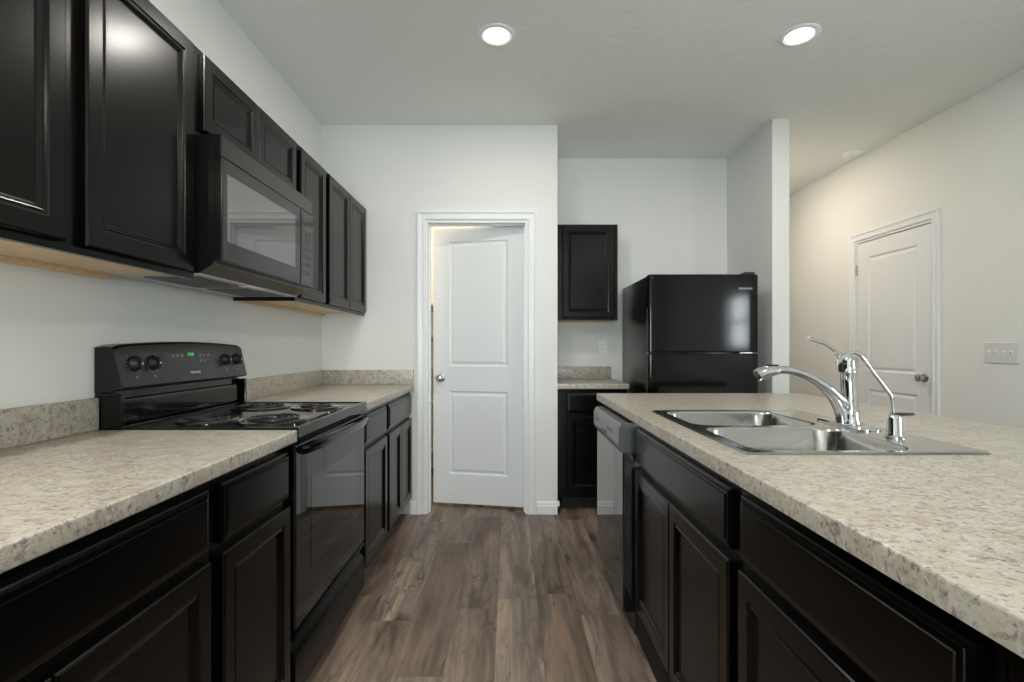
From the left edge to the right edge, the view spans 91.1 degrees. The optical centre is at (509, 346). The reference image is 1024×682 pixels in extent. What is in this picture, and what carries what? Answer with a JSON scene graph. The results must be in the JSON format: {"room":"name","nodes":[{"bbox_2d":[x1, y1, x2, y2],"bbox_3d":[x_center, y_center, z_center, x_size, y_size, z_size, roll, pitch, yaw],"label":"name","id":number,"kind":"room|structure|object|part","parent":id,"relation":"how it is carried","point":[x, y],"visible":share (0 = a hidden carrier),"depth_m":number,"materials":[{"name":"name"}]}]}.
{"room":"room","nodes":[
{"label":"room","id":0,"kind":"room"},
{"bbox_2d":[0,0,321,408],"bbox_3d":[-1.379,-0.195,1.500,0.115,2.743,10.430,0,0,0],"label":"wall","id":1,"kind":"structure","parent":0,"point":[52,323],"depth_m":1.91,"materials":[{"name":"white paint"}]},
{"bbox_2d":[0,0,68,251],"bbox_3d":[-1.159,-0.600,0.785,0.314,0.760,0.760,0,0,0],"label":"upper cabinet","id":2,"kind":"object","parent":1,"relation":"attached to","point":[34,34],"visible":1,"depth_m":1.07,"materials":[{"name":"black wood"}]},
{"bbox_2d":[0,398,98,449],"bbox_3d":[-1.310,0.212,0.501,0.019,0.102,2.182,0,0,0],"label":"backsplash","id":3,"kind":"structure","parent":1,"relation":"attached to","point":[24,425],"depth_m":1.41,"materials":[{"name":"laminate"}]},
{"bbox_2d":[0,0,193,278],"bbox_3d":[-1.159,-0.600,1.395,0.314,0.760,0.460,0,0,0],"label":"upper cabinet","id":4,"kind":"object","parent":1,"relation":"attached to","point":[131,69],"visible":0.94,"depth_m":1.34,"materials":[{"name":"black wood"}]},
{"bbox_3d":[-1.032,-0.600,1.395,0.019,0.760,0.460,0,0,0],"label":"frame","id":5,"kind":"part","parent":4,"relation":"part of","materials":[{"name":"black wood"}]},
{"bbox_3d":[-1.012,-0.603,1.395,0.019,0.726,0.406,0,0,0],"label":"door","id":6,"kind":"part","parent":4,"relation":"part of","materials":[{"name":"black wood"}]},
{"bbox_2d":[194,45,295,189],"bbox_3d":[-1.159,-0.837,2.007,0.314,0.287,0.764,0,0,0],"label":"upper cabinet","id":7,"kind":"object","parent":1,"relation":"attached to","point":[221,107],"visible":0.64,"depth_m":1.86,"materials":[{"name":"black wood"}]},
{"bbox_3d":[-1.032,-0.837,2.007,0.019,0.287,0.764,0,0,0],"label":"frame","id":8,"kind":"part","parent":7,"relation":"part of","materials":[{"name":"black wood"}]},
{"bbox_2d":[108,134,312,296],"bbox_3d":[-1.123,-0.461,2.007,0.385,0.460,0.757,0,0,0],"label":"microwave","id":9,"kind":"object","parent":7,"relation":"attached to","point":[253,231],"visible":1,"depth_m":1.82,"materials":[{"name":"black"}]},
{"bbox_3d":[-0.947,-0.450,1.935,0.029,0.338,0.611,0,0,0],"label":"door","id":10,"kind":"part","parent":9,"relation":"part of","materials":[{"name":"black glass"}]},
{"bbox_3d":[-0.947,-0.450,2.314,0.029,0.338,0.143,0,0,0],"label":"control panel","id":11,"kind":"part","parent":9,"relation":"part of","materials":[{"name":"black plastic"}]},
{"bbox_3d":[-1.012,-0.840,1.829,0.019,0.253,0.353,0,0,0],"label":"door","id":12,"kind":"part","parent":7,"relation":"part of","materials":[{"name":"black wood"}]},
{"bbox_3d":[-1.012,-0.840,2.187,0.019,0.253,0.353,0,0,0],"label":"door","id":13,"kind":"part","parent":7,"relation":"part of","materials":[{"name":"black wood"}]},
{"bbox_2d":[233,143,325,306],"bbox_3d":[-1.159,-0.600,2.580,0.314,0.760,0.380,0,0,0],"label":"upper cabinet","id":14,"kind":"object","parent":1,"relation":"attached to","point":[310,175],"visible":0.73,"depth_m":2.61,"materials":[{"name":"black wood"}]},
{"bbox_3d":[-1.032,-0.600,2.580,0.019,0.760,0.380,0,0,0],"label":"frame","id":15,"kind":"part","parent":14,"relation":"part of","materials":[{"name":"black"}]},
{"bbox_3d":[-1.012,-0.603,2.580,0.019,0.726,0.327,0,0,0],"label":"door","id":16,"kind":"part","parent":14,"relation":"part of","materials":[{"name":"black wood"}]},
{"bbox_2d":[247,370,323,399],"bbox_3d":[-1.310,0.212,2.939,0.019,0.102,1.158,0,0,0],"label":"backsplash","id":17,"kind":"structure","parent":1,"relation":"attached to","point":[270,385],"depth_m":2.88,"materials":[{"name":"laminate"}]},
{"bbox_2d":[273,172,365,315],"bbox_3d":[-1.159,-0.600,3.154,0.314,0.760,0.766,0,0,0],"label":"upper cabinet","id":18,"kind":"object","parent":1,"relation":"attached to","point":[345,216],"visible":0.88,"depth_m":3.09,"materials":[{"name":"black wood"}]},
{"bbox_3d":[-1.012,-0.603,2.975,0.019,0.726,0.354,0,0,0],"label":"door","id":19,"kind":"part","parent":18,"relation":"part of","materials":[{"name":"black wood"}]},
{"bbox_3d":[-1.032,-0.600,3.154,0.019,0.760,0.766,0,0,0],"label":"frame","id":20,"kind":"part","parent":18,"relation":"part of","materials":[{"name":"black wood"}]},
{"bbox_3d":[-1.012,-0.603,3.334,0.019,0.726,0.354,0,0,0],"label":"door","id":21,"kind":"part","parent":18,"relation":"part of","materials":[{"name":"black wood"}]},
{"bbox_2d":[322,125,556,513],"bbox_3d":[-0.492,-0.195,3.598,1.660,2.743,0.115,0,0,0],"label":"wall","id":22,"kind":"structure","parent":0,"point":[395,172],"depth_m":3.54,"materials":[{"name":"white paint"}]},
{"bbox_2d":[324,370,413,383],"bbox_3d":[-0.997,0.212,3.529,0.646,0.102,0.019,0,0,0],"label":"backsplash","id":23,"kind":"structure","parent":22,"relation":"attached to","point":[330,376],"depth_m":3.52,"materials":[{"name":"laminate"}]},
{"bbox_2d":[417,211,535,514],"bbox_3d":[-0.232,0.111,3.589,0.843,2.133,0.132,0,0,0],"label":"trim","id":24,"kind":"structure","parent":22,"relation":"attached to","point":[435,218],"depth_m":3.53,"materials":[{"name":"white paint"}]},
{"bbox_2d":[433,227,523,506],"bbox_3d":[-0.224,0.138,3.696,0.692,2.034,0.159,0,0,10],"label":"door","id":25,"kind":"structure","parent":22,"relation":"in","point":[478,272],"depth_m":3.68,"materials":[{"name":"white paint"}]},
{"bbox_3d":[-0.514,0.230,3.700,0.062,0.062,0.062,0,0,10],"label":"knob","id":26,"kind":"part","parent":25,"relation":"part of","materials":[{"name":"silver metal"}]},
{"bbox_2d":[410,501,559,514],"bbox_3d":[-0.174,1.132,3.533,1.052,0.090,0.014,0,0,0],"label":"baseboard","id":27,"kind":"structure","parent":22,"relation":"attached to","point":[543,507],"depth_m":3.53,"materials":[{"name":"white paint"}]},
{"bbox_2d":[431,227,468,467],"bbox_3d":[-0.549,-0.195,4.950,1.545,2.743,0.100,0,0,0],"label":"wall","id":28,"kind":"structure","parent":0,"point":[432,228],"depth_m":4.90,"materials":[{"name":"white paint"}]},
{"bbox_2d":[306,468,656,681],"bbox_3d":[0.781,1.227,1.500,4.437,0.100,10.430,0,0,0],"label":"floor","id":29,"kind":"structure","parent":0,"point":[453,592],"depth_m":2.26,"materials":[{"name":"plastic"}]},
{"bbox_2d":[0,481,210,681],"bbox_3d":[-0.991,0.740,0.755,0.615,0.874,0.846,0,0,0],"label":"base cabinet","id":30,"kind":"object","parent":29,"relation":"on","point":[128,599],"visible":0.88,"depth_m":0.89,"materials":[{"name":"black wood"}]},
{"bbox_3d":[-0.693,0.773,0.554,0.019,0.557,0.396,0,0,0],"label":"door","id":31,"kind":"part","parent":30,"relation":"part of","materials":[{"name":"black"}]},
{"bbox_3d":[-0.693,0.773,0.956,0.019,0.557,0.396,0,0,0],"label":"door","id":32,"kind":"part","parent":30,"relation":"part of","materials":[{"name":"black wood"}]},
{"bbox_2d":[95,341,368,681],"bbox_3d":[-0.971,0.578,1.975,0.695,1.199,0.760,0,0,0],"label":"range","id":33,"kind":"object","parent":29,"relation":"on","point":[163,385],"visible":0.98,"depth_m":1.82,"materials":[{"name":"black metal"}]},
{"bbox_3d":[-1.232,0.055,1.667,0.028,0.054,0.054,0,0,0],"label":"knob","id":34,"kind":"part","parent":33,"relation":"part of","materials":[{"name":"black plastic"}]},
{"bbox_3d":[-1.232,0.055,1.753,0.028,0.054,0.054,0,0,0],"label":"knob","id":35,"kind":"part","parent":33,"relation":"part of","materials":[{"name":"black plastic"}]},
{"bbox_3d":[-1.275,0.062,1.975,0.086,0.169,0.760,0,0,0],"label":"control panel","id":36,"kind":"part","parent":33,"relation":"part of","materials":[{"name":"black"}]},
{"bbox_3d":[-1.259,0.210,1.975,0.012,0.086,0.720,0,0,0],"label":"splash panel","id":37,"kind":"part","parent":33,"relation":"part of","materials":[{"name":"black metal"}]},
{"bbox_3d":[-1.070,0.259,1.780,0.196,0.006,0.196,0,0,0],"label":"burner","id":38,"kind":"part","parent":33,"relation":"part of","materials":[{"name":"black metal"}]},
{"bbox_3d":[-1.232,0.055,2.197,0.028,0.054,0.054,0,0,0],"label":"knob","id":39,"kind":"part","parent":33,"relation":"part of","materials":[{"name":"black plastic"}]},
{"bbox_3d":[-1.232,0.055,2.283,0.028,0.054,0.054,0,0,0],"label":"knob","id":40,"kind":"part","parent":33,"relation":"part of","materials":[{"name":"black plastic"}]},
{"bbox_2d":[118,402,366,437],"bbox_3d":[-0.960,0.273,1.975,0.580,0.033,0.760,0,0,0],"label":"cooktop","id":41,"kind":"object","parent":33,"relation":"in","point":[307,418],"depth_m":1.82,"materials":[{"name":"black metal"}]},
{"bbox_3d":[-1.070,0.259,2.170,0.242,0.006,0.242,0,0,0],"label":"burner","id":42,"kind":"part","parent":33,"relation":"part of","materials":[{"name":"black metal"}]},
{"bbox_3d":[-0.845,0.259,1.790,0.242,0.006,0.242,0,0,0],"label":"burner","id":43,"kind":"part","parent":33,"relation":"part of","materials":[{"name":"black metal"}]},
{"bbox_3d":[-0.840,0.259,2.170,0.196,0.006,0.196,0,0,0],"label":"burner","id":44,"kind":"part","parent":33,"relation":"part of","materials":[{"name":"black metal"}]},
{"bbox_3d":[-0.703,0.610,1.975,0.045,0.590,0.756,0,0,0],"label":"oven door","id":45,"kind":"part","parent":33,"relation":"part of","materials":[{"name":"black glass"}]},
{"bbox_3d":[-0.702,1.022,1.975,0.047,0.221,0.756,0,0,0],"label":"storage drawer","id":46,"kind":"part","parent":33,"relation":"part of","materials":[{"name":"black metal"}]},
{"bbox_3d":[-0.652,0.331,1.975,0.059,0.029,0.736,0,0,0],"label":"handle","id":47,"kind":"part","parent":33,"relation":"part of","materials":[{"name":"black metal"}]},
{"bbox_2d":[210,446,289,681],"bbox_3d":[-0.991,0.740,1.386,0.615,0.874,0.412,0,0,0],"label":"base cabinet","id":48,"kind":"object","parent":29,"relation":"on","point":[250,509],"visible":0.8,"depth_m":1.34,"materials":[{"name":"black wood"}]},
{"bbox_3d":[-0.693,0.400,1.387,0.019,0.142,0.365,0,0,0],"label":"drawer","id":49,"kind":"part","parent":48,"relation":"part of","materials":[{"name":"black wood"}]},
{"bbox_3d":[-0.693,0.773,1.387,0.019,0.557,0.365,0,0,0],"label":"door","id":50,"kind":"part","parent":48,"relation":"part of","materials":[{"name":"black wood"}]},
{"bbox_2d":[360,403,386,568],"bbox_3d":[-0.991,0.740,2.596,0.615,0.874,0.474,0,0,0],"label":"base cabinet","id":51,"kind":"object","parent":29,"relation":"on","point":[375,439],"visible":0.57,"depth_m":2.58,"materials":[{"name":"black wood"}]},
{"bbox_2d":[247,370,413,410],"bbox_3d":[-0.996,0.231,2.949,0.648,0.140,1.178,0,0,0],"label":"countertop","id":52,"kind":"structure","parent":51,"relation":"on","point":[373,387],"depth_m":3.04,"materials":[{"name":"laminate"}]},
{"bbox_3d":[-0.693,0.400,2.596,0.019,0.142,0.427,0,0,0],"label":"drawer","id":53,"kind":"part","parent":51,"relation":"part of","materials":[{"name":"black wood"}]},
{"bbox_2d":[385,392,411,533],"bbox_3d":[-0.991,0.740,3.185,0.615,0.874,0.702,0,0,0],"label":"base cabinet","id":54,"kind":"object","parent":29,"relation":"on","point":[398,431],"visible":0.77,"depth_m":3.12,"materials":[{"name":"black wood"}]},
{"bbox_3d":[-0.693,0.773,3.021,0.019,0.557,0.325,0,0,0],"label":"door","id":55,"kind":"part","parent":54,"relation":"part of","materials":[{"name":"black wood"}]},
{"bbox_3d":[-0.693,0.400,3.186,0.019,0.142,0.655,0,0,0],"label":"drawer","id":56,"kind":"part","parent":54,"relation":"part of","materials":[{"name":"black wood"}]},
{"bbox_3d":[-0.693,0.773,3.350,0.019,0.557,0.325,0,0,0],"label":"door","id":57,"kind":"part","parent":54,"relation":"part of","materials":[{"name":"black wood"}]},
{"bbox_2d":[557,389,626,507],"bbox_3d":[0.590,0.740,3.875,0.503,0.874,0.580,0,0,0],"label":"base cabinet","id":58,"kind":"object","parent":29,"relation":"on","point":[579,429],"depth_m":3.60,"materials":[{"name":"black wood"}]},
{"bbox_3d":[0.361,0.690,3.615,0.046,0.774,0.019,0,0,0],"label":"filler strip","id":59,"kind":"part","parent":58,"relation":"part of","materials":[{"name":"black wood"}]},
{"bbox_3d":[0.614,0.773,3.595,0.409,0.557,0.019,0,0,0],"label":"door","id":60,"kind":"part","parent":58,"relation":"part of","materials":[{"name":"black wood"}]},
{"bbox_3d":[0.614,0.400,3.595,0.409,0.142,0.019,0,0,0],"label":"drawer","id":61,"kind":"part","parent":58,"relation":"part of","materials":[{"name":"black wood"}]},
{"bbox_2d":[557,366,628,388],"bbox_3d":[0.598,0.231,3.874,0.515,0.140,0.588,0,0,0],"label":"countertop","id":62,"kind":"structure","parent":58,"relation":"on","point":[568,377],"depth_m":4.15,"materials":[{"name":"laminate"}]},
{"bbox_2d":[594,406,637,634],"bbox_3d":[0.774,0.743,2.353,0.658,0.868,0.604,0,0,0],"label":"dishwasher","id":63,"kind":"object","parent":29,"relation":"on","point":[617,464],"visible":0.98,"depth_m":2.13,"materials":[{"name":"black metal"}]},
{"bbox_3d":[0.486,0.371,2.353,0.081,0.124,0.604,0,0,0],"label":"control panel","id":64,"kind":"part","parent":63,"relation":"part of","materials":[{"name":"grey plastic"}]},
{"bbox_2d":[635,425,740,681],"bbox_3d":[0.814,0.740,1.596,0.615,0.874,0.908,0,0,0],"label":"base cabinet","id":65,"kind":"object","parent":29,"relation":"on","point":[688,514],"visible":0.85,"depth_m":1.47,"materials":[{"name":"black wood"}]},
{"bbox_3d":[0.515,0.773,1.812,0.019,0.557,0.428,0,0,0],"label":"door","id":66,"kind":"part","parent":65,"relation":"part of","materials":[{"name":"black wood"}]},
{"bbox_3d":[0.515,0.400,1.596,0.019,0.142,0.860,0,0,0],"label":"false drawer","id":67,"kind":"part","parent":65,"relation":"part of","materials":[{"name":"black wood"}]},
{"bbox_3d":[0.515,0.773,1.380,0.019,0.557,0.428,0,0,0],"label":"door","id":68,"kind":"part","parent":65,"relation":"part of","materials":[{"name":"black wood"}]},
{"bbox_2d":[623,272,757,392],"bbox_3d":[1.290,0.339,3.730,0.735,1.677,0.790,0,0,0],"label":"refrigerator","id":69,"kind":"object","parent":29,"relation":"on","point":[683,333],"visible":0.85,"depth_m":3.34,"materials":[{"name":"black metal"}]},
{"bbox_3d":[0.928,0.234,3.374,0.013,0.325,0.026,0,0,0],"label":"pocket handle","id":70,"kind":"part","parent":69,"relation":"part of","materials":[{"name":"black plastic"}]},
{"bbox_3d":[0.928,-0.123,3.374,0.013,0.280,0.026,0,0,0],"label":"pocket handle","id":71,"kind":"part","parent":69,"relation":"part of","materials":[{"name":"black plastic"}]},
{"bbox_3d":[1.291,0.578,3.365,0.732,1.068,0.060,0,0,0],"label":"door","id":72,"kind":"part","parent":69,"relation":"part of","materials":[{"name":"black metal"}]},
{"bbox_3d":[1.291,-0.225,3.365,0.732,0.518,0.060,0,0,0],"label":"freezer door","id":73,"kind":"part","parent":69,"relation":"part of","materials":[{"name":"black metal"}]},
{"bbox_2d":[738,488,1008,681],"bbox_3d":[0.814,0.740,0.835,0.615,0.874,0.610,0,0,0],"label":"base cabinet","id":74,"kind":"object","parent":29,"relation":"on","point":[810,609],"visible":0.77,"depth_m":0.80,"materials":[{"name":"black wood"}]},
{"bbox_3d":[0.515,0.773,0.835,0.019,0.557,0.562,0,0,0],"label":"door","id":75,"kind":"part","parent":74,"relation":"part of","materials":[{"name":"black wood"}]},
{"bbox_3d":[-0.991,0.740,-0.126,0.615,0.874,0.914,0,0,0],"label":"base cabinet","id":76,"kind":"object","parent":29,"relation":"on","visible":0},
{"bbox_2d":[0,398,296,573],"bbox_3d":[-0.996,0.231,0.501,0.648,0.140,2.182,0,0,0],"label":"countertop","id":77,"kind":"structure","parent":76,"relation":"on","point":[64,479],"depth_m":1.12,"materials":[{"name":"laminate"}]},
{"bbox_3d":[0.841,0.740,1.299,0.629,0.874,2.761,0,0,0],"label":"panel","id":78,"kind":"object","parent":29,"relation":"on","visible":0},
{"bbox_2d":[597,393,1023,657],"bbox_3d":[1.076,0.282,1.370,1.158,0.038,2.980,0,0,0],"label":"countertop","id":79,"kind":"structure","parent":78,"relation":"on","point":[948,529],"depth_m":0.90,"materials":[{"name":"stone"}]},
{"bbox_2d":[753,336,880,431],"bbox_3d":[0.984,0.112,1.660,0.352,0.295,0.250,0,0,0],"label":"kitchen faucet","id":80,"kind":"object","parent":79,"relation":"on","point":[845,404],"visible":0.94,"depth_m":1.65,"materials":[{"name":"silver metal"}]},
{"bbox_3d":[1.006,0.157,1.660,0.253,0.189,0.040,0,0,0],"label":"spout","id":81,"kind":"part","parent":80,"relation":"part of","materials":[{"name":"silver metal"}]},
{"bbox_3d":[1.054,0.010,1.660,0.137,0.091,0.030,0,0,0],"label":"handle","id":82,"kind":"part","parent":80,"relation":"part of","materials":[{"name":"silver metal"}]},
{"bbox_3d":[1.116,0.255,1.660,0.072,0.009,0.250,0,0,0],"label":"deck plate","id":83,"kind":"part","parent":80,"relation":"part of","materials":[{"name":"silver metal"}]},
{"bbox_2d":[652,410,990,454],"bbox_3d":[0.883,0.346,1.641,0.614,0.176,0.838,0,0,0],"label":"sink","id":84,"kind":"object","parent":79,"relation":"in","point":[755,432],"visible":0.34,"depth_m":1.61,"materials":[{"name":"silver metal"}]},
{"bbox_3d":[0.829,0.346,1.844,0.423,0.174,0.364,0,0,0],"label":"bowl","id":85,"kind":"part","parent":84,"relation":"part of","materials":[{"name":"silver metal"}]},
{"bbox_3d":[0.829,0.346,1.440,0.423,0.174,0.364,0,0,0],"label":"bowl","id":86,"kind":"part","parent":84,"relation":"part of","materials":[{"name":"silver metal"}]},
{"bbox_2d":[835,351,913,438],"bbox_3d":[1.047,0.135,1.440,0.222,0.248,0.054,0,0,0],"label":"filter faucet","id":87,"kind":"object","parent":79,"relation":"on","point":[894,421],"visible":1,"depth_m":1.44,"materials":[{"name":"silver metal"}]},
{"bbox_3d":[1.021,0.106,1.440,0.171,0.190,0.010,0,0,0],"label":"spout","id":88,"kind":"part","parent":87,"relation":"part of","materials":[{"name":"silver metal"}]},
{"bbox_3d":[1.128,0.193,1.440,0.060,0.007,0.024,0,0,0],"label":"lever","id":89,"kind":"part","parent":87,"relation":"part of","materials":[{"name":"black plastic"}]},
{"bbox_2d":[217,0,1023,194],"bbox_3d":[0.781,-1.616,1.500,4.437,0.100,10.430,0,0,0],"label":"ceiling","id":90,"kind":"structure","parent":0,"point":[615,78],"depth_m":2.80,"materials":[{"name":"white paint"}]},
{"bbox_2d":[478,23,514,46],"bbox_3d":[-0.065,-1.562,2.520,0.190,0.008,0.190,0,0,0],"label":"recessed light","id":91,"kind":"object","parent":90,"relation":"in","point":[492,34],"visible":1,"depth_m":2.51,"materials":[{"name":"white plastic"}]},
{"bbox_2d":[778,23,821,46],"bbox_3d":[1.456,-1.562,2.520,0.190,0.008,0.190,0,0,0],"label":"recessed light","id":92,"kind":"object","parent":90,"relation":"in","point":[797,35],"visible":1,"depth_m":2.51,"materials":[{"name":"white plastic"}]},
{"bbox_2d":[842,150,861,158],"bbox_3d":[2.765,-1.547,4.050,0.132,0.038,0.132,0,0,0],"label":"smoke detector","id":93,"kind":"object","parent":90,"relation":"attached to","point":[851,154],"visible":1,"depth_m":4.02,"materials":[{"name":"white plastic"}]},
{"bbox_2d":[557,158,726,381],"bbox_3d":[1.072,-0.195,4.228,1.468,2.743,0.115,0,0,0],"label":"wall","id":94,"kind":"structure","parent":0,"point":[670,214],"depth_m":4.17,"materials":[{"name":"white paint"}]},
{"bbox_2d":[557,366,610,378],"bbox_3d":[0.590,0.212,4.159,0.500,0.102,0.019,0,0,0],"label":"backsplash","id":95,"kind":"structure","parent":94,"relation":"attached to","point":[563,372],"depth_m":4.15,"materials":[{"name":"laminate"}]},
{"bbox_2d":[557,224,617,321],"bbox_3d":[0.613,-0.581,4.027,0.456,0.745,0.284,0,0,0],"label":"upper cabinet","id":96,"kind":"object","parent":94,"relation":"attached to","point":[588,253],"visible":0.9,"depth_m":3.90,"materials":[{"name":"black wood"}]},
{"bbox_2d":[599,340,606,353],"bbox_3d":[0.776,0.002,4.165,0.070,0.115,0.008,0,0,0],"label":"wall outlet","id":97,"kind":"object","parent":94,"relation":"attached to","point":[602,343],"visible":1,"depth_m":4.16,"materials":[{"name":"white plastic"}]},
{"bbox_2d":[727,119,788,392],"bbox_3d":[1.865,-0.195,5.025,0.117,2.743,3.150,0,0,0],"label":"wall partition","id":98,"kind":"structure","parent":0,"point":[758,170],"depth_m":3.54,"materials":[{"name":"white paint"}]},
{"bbox_2d":[789,68,1023,428],"bbox_3d":[2.942,-0.195,1.500,0.115,2.743,10.430,0,0,0],"label":"wall","id":99,"kind":"structure","parent":0,"point":[966,161],"depth_m":3.26,"materials":[{"name":"white paint"}]},
{"bbox_2d":[856,223,930,413],"bbox_3d":[2.876,0.155,3.812,0.097,2.008,0.743,0,0,0],"label":"door","id":100,"kind":"structure","parent":99,"relation":"in","point":[893,271],"depth_m":3.75,"materials":[{"name":"white paint"}]},
{"bbox_3d":[2.858,0.214,3.490,0.062,0.062,0.062,0,0,0],"label":"knob","id":101,"kind":"part","parent":100,"relation":"part of","materials":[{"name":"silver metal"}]},
{"bbox_2d":[849,208,940,415],"bbox_3d":[2.934,0.122,3.801,0.132,2.110,0.883,0,0,0],"label":"trim","id":102,"kind":"structure","parent":99,"relation":"attached to","point":[935,215],"depth_m":3.43,"materials":[{"name":"white paint"}]},
{"bbox_2d":[984,342,1018,363],"bbox_3d":[2.876,0.035,2.928,0.018,0.123,0.202,0,0,0],"label":"light switch","id":103,"kind":"object","parent":99,"relation":"attached to","point":[994,352],"visible":1,"depth_m":2.92,"materials":[{"name":"white plastic"}]},
{"bbox_3d":[0.281,-0.194,4.328,0.115,2.743,1.345,0,0,0],"label":"wall","id":104,"kind":"structure","parent":0,"visible":0},
{"bbox_2d":[557,224,558,319],"bbox_3d":[0.361,-0.581,3.914,0.046,0.745,0.019,0,0,0],"label":"strip","id":105,"kind":"object","parent":104,"relation":"attached to","point":[557,224],"visible":0.36,"depth_m":3.90,"materials":[{"name":"black"}]}
]}

